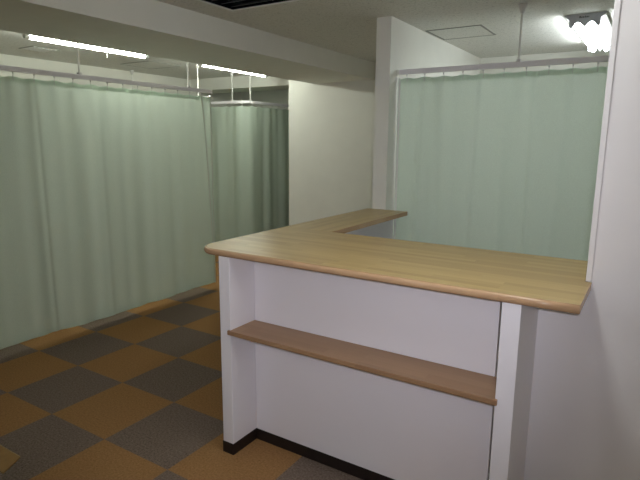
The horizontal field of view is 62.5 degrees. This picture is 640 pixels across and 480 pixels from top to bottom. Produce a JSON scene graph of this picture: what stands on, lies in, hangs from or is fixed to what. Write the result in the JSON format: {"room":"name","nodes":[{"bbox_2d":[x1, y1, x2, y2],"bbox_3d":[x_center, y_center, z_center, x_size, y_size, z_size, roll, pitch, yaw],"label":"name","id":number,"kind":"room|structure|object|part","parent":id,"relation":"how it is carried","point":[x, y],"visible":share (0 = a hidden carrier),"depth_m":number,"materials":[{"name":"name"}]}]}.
{"room":"clinic reception area","nodes":[
{"label":"clinic reception area","id":0,"kind":"room"},
{"bbox_2d":[0,54,241,107],"bbox_3d":[-3.851,-0.735,5.657,0.100,2.540,9.300,7,13,32],"label":"wall","id":1,"kind":"structure","parent":0,"point":[8,60],"depth_m":6.88,"materials":[{"name":"white paint"}]},
{"bbox_2d":[191,75,288,93],"bbox_3d":[-0.753,-2.300,7.708,2.650,0.170,0.500,7,13,32],"label":"beam","id":2,"kind":"structure","parent":1,"relation":"attached to","point":[240,83],"depth_m":7.73,"materials":[{"name":"white paint"}]},
{"bbox_2d":[0,255,497,479],"bbox_3d":[-0.504,0.961,3.810,8.050,0.060,9.300,7,13,32],"label":"floor","id":3,"kind":"structure","parent":0,"point":[134,393],"depth_m":3.28,"materials":[{"name":"tile"}]},
{"bbox_2d":[0,445,19,473],"bbox_3d":[-1.679,1.062,1.973,0.816,0.401,0.759,7,13,32],"label":"tile","id":4,"kind":"object","parent":3,"relation":"on","point":[8,458],"visible":1,"depth_m":2.05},
{"bbox_2d":[204,208,591,479],"bbox_3d":[0.615,0.517,3.108,1.783,1.090,1.923,7,13,32],"label":"reception counter","id":5,"kind":"object","parent":3,"relation":"on","point":[352,348],"depth_m":2.43,"materials":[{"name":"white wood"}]},
{"bbox_3d":[0.034,0.429,3.475,0.068,0.999,1.909,7,13,32],"label":"panel","id":6,"kind":"part","parent":5,"relation":"part of","materials":[{"name":"white laminate"}]},
{"bbox_2d":[227,320,496,405],"bbox_3d":[0.147,0.517,2.375,1.320,0.024,0.204,7,13,32],"label":"shelf","id":7,"kind":"object","parent":5,"relation":"attached to","point":[473,383],"depth_m":2.31,"materials":[{"name":"brown wood"}]},
{"bbox_3d":[0.189,0.612,2.506,1.249,0.999,0.030,7,13,32],"label":"panel","id":8,"kind":"part","parent":5,"relation":"part of","materials":[{"name":"white paint"}]},
{"bbox_2d":[207,227,590,304],"bbox_3d":[0.324,0.082,2.543,1.769,0.031,0.762,7,13,32],"label":"countertop","id":9,"kind":"structure","parent":5,"relation":"on","point":[563,280],"depth_m":2.40,"materials":[{"name":"brown wood"}]},
{"bbox_3d":[0.774,0.690,2.115,0.067,0.999,0.362,7,13,32],"label":"panel","id":10,"kind":"part","parent":5,"relation":"part of","materials":[{"name":"white paint"}]},
{"bbox_2d":[242,89,288,109],"bbox_3d":[2.011,-1.008,7.366,7.950,2.540,0.100,7,13,32],"label":"wall","id":11,"kind":"structure","parent":0,"point":[271,96],"depth_m":8.91,"materials":[{"name":"white paint"}]},
{"bbox_2d":[0,0,614,79],"bbox_3d":[-0.484,-1.630,3.324,8.050,0.146,9.300,7,13,32],"label":"ceiling","id":12,"kind":"structure","parent":0,"point":[348,27],"depth_m":4.21,"materials":[{"name":"white paint"}]},
{"bbox_2d":[19,46,59,51],"bbox_3d":[-2.923,-1.986,5.499,0.270,0.008,0.290,7,13,32],"label":"ceiling vent","id":13,"kind":"object","parent":12,"relation":"in","point":[32,48],"visible":1,"depth_m":5.48,"materials":[{"name":"white metal"}]},
{"bbox_2d":[23,34,148,58],"bbox_3d":[-2.119,-1.797,4.916,0.098,0.150,1.295,7,13,32],"label":"fluorescent light","id":14,"kind":"object","parent":12,"relation":"attached to","point":[25,36],"visible":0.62,"depth_m":4.82,"materials":[{"name":"white glass"}]},
{"bbox_2d":[0,43,212,93],"bbox_3d":[-2.189,-1.451,3.863,0.060,0.442,3.941,7,13,32],"label":"rail","id":15,"kind":"object","parent":12,"relation":"hanging from","point":[78,75],"visible":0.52,"depth_m":4.38,"materials":[{"name":"metal"}]},
{"bbox_3d":[-1.947,-1.537,4.236,0.015,0.404,0.015,7,13,32],"label":"hanger rod","id":16,"kind":"part","parent":15,"relation":"part of","materials":[{"name":"white metal"}]},
{"bbox_2d":[0,72,215,348],"bbox_3d":[-2.187,-0.233,4.119,0.039,2.048,3.853,7,12,31],"label":"privacy curtain","id":17,"kind":"object","parent":15,"relation":"hanging from","point":[107,199],"visible":1,"depth_m":4.52,"materials":[{"name":"green fabric"}]},
{"bbox_3d":[-1.310,-1.718,5.224,0.015,0.404,0.015,7,13,32],"label":"hanger rod","id":18,"kind":"part","parent":15,"relation":"part of","materials":[{"name":"white metal"}]},
{"bbox_2d":[122,61,178,68],"bbox_3d":[-2.117,-2.188,6.603,0.530,0.004,0.510,7,13,32],"label":"ceiling hatch","id":19,"kind":"object","parent":12,"relation":"attached to","point":[144,64],"visible":1,"depth_m":6.56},
{"bbox_2d":[129,64,209,96],"bbox_3d":[-1.997,-2.011,6.817,1.541,0.427,0.060,7,13,32],"label":"rail","id":20,"kind":"object","parent":12,"relation":"hanging from","point":[196,65],"visible":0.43,"depth_m":6.52,"materials":[{"name":"metal"}]},
{"bbox_2d":[198,64,266,76],"bbox_3d":[-1.033,-2.098,6.433,0.098,0.100,1.240,7,13,32],"label":"fluorescent light","id":21,"kind":"object","parent":12,"relation":"attached to","point":[198,64],"visible":0.34,"depth_m":6.36,"materials":[{"name":"white glass"}]},
{"bbox_2d":[211,72,288,106],"bbox_3d":[-1.185,-2.265,8.178,1.432,0.417,1.588,7,13,32],"label":"rail","id":22,"kind":"object","parent":12,"relation":"hanging from","point":[232,101],"visible":0.57,"depth_m":7.35,"materials":[{"name":"metal"}]},
{"bbox_2d":[211,103,288,241],"bbox_3d":[-1.056,-0.947,7.946,2.043,2.089,0.961,-3,11,-16],"label":"privacy curtain","id":23,"kind":"object","parent":22,"relation":"hanging from","point":[250,145],"visible":0.45,"depth_m":7.63,"materials":[{"name":"green fabric"}]},
{"bbox_2d":[426,25,495,39],"bbox_3d":[1.206,-1.768,4.503,0.472,0.004,0.460,7,13,32],"label":"ceiling hatch","id":24,"kind":"object","parent":12,"relation":"attached to","point":[475,30],"visible":1,"depth_m":4.49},
{"bbox_2d":[397,3,608,74],"bbox_3d":[2.031,-1.306,3.183,3.371,0.410,0.060,7,13,32],"label":"rail","id":25,"kind":"object","parent":12,"relation":"hanging from","point":[522,6],"visible":1,"depth_m":3.61,"materials":[{"name":"metal"}]},
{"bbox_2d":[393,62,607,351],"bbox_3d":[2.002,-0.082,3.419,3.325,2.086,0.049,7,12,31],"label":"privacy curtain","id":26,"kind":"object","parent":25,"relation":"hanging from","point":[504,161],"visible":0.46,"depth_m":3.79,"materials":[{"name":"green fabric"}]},
{"bbox_3d":[1.367,-1.407,3.593,0.015,0.372,0.015,7,13,32],"label":"hanger rod","id":27,"kind":"part","parent":25,"relation":"part of","materials":[{"name":"white metal"}]},
{"bbox_2d":[518,3,526,13],"bbox_3d":[1.368,-1.561,3.564,0.060,0.059,0.060,7,13,32],"label":"ceiling mount","id":28,"kind":"object","parent":12,"relation":"attached to","point":[522,6],"depth_m":3.55,"materials":[{"name":"white metal"}]},
{"bbox_2d":[565,11,611,51],"bbox_3d":[2.238,-1.677,4.317,0.284,0.096,1.213,7,13,32],"label":"fluorescent light","id":29,"kind":"object","parent":12,"relation":"attached to","point":[594,29],"visible":0.93,"depth_m":4.04,"materials":[{"name":"white glass"}]},
{"bbox_3d":[1.915,-1.588,3.816,0.284,0.092,0.005,7,13,32],"label":"plate","id":30,"kind":"part","parent":29,"relation":"part of","materials":[{"name":"white metal"}]},
{"bbox_3d":[2.561,-1.771,4.818,0.284,0.092,0.005,7,13,32],"label":"plate","id":31,"kind":"part","parent":29,"relation":"part of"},
{"bbox_2d":[289,63,375,225],"bbox_3d":[0.585,-0.877,6.606,2.318,2.540,0.110,7,13,32],"label":"wall","id":32,"kind":"structure","parent":0,"point":[331,125],"depth_m":6.78,"materials":[{"name":"white paint"}]},
{"bbox_2d":[0,0,374,83],"bbox_3d":[-1.808,-1.468,3.292,0.900,0.195,7.780,7,13,32],"label":"beam","id":33,"kind":"structure","parent":32,"relation":"attached to","point":[155,28],"depth_m":3.99,"materials":[{"name":"white paint"}]},
{"bbox_2d":[372,16,480,238],"bbox_3d":[1.130,-0.612,5.214,0.120,2.540,2.460,7,13,32],"label":"wall partition","id":34,"kind":"structure","parent":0,"point":[400,45],"depth_m":4.17,"materials":[{"name":"white paint"}]},
{"bbox_2d":[480,49,609,73],"bbox_3d":[3.240,-0.605,5.269,3.387,2.540,0.110,7,13,32],"label":"wall","id":35,"kind":"structure","parent":0,"point":[573,54],"depth_m":5.53,"materials":[{"name":"white paint"}]},
{"bbox_2d":[524,0,639,479],"bbox_3d":[1.723,0.058,1.669,2.030,2.540,0.100,7,13,32],"label":"wall","id":36,"kind":"structure","parent":0,"point":[584,424],"depth_m":2.07,"materials":[{"name":"white paint"}]},
{"bbox_2d":[586,0,620,281],"bbox_3d":[1.083,-0.558,1.971,0.020,1.450,0.116,7,13,32],"label":"trim","id":37,"kind":"structure","parent":36,"relation":"attached to","point":[616,15],"depth_m":1.96,"materials":[{"name":"white paint"}]}
]}

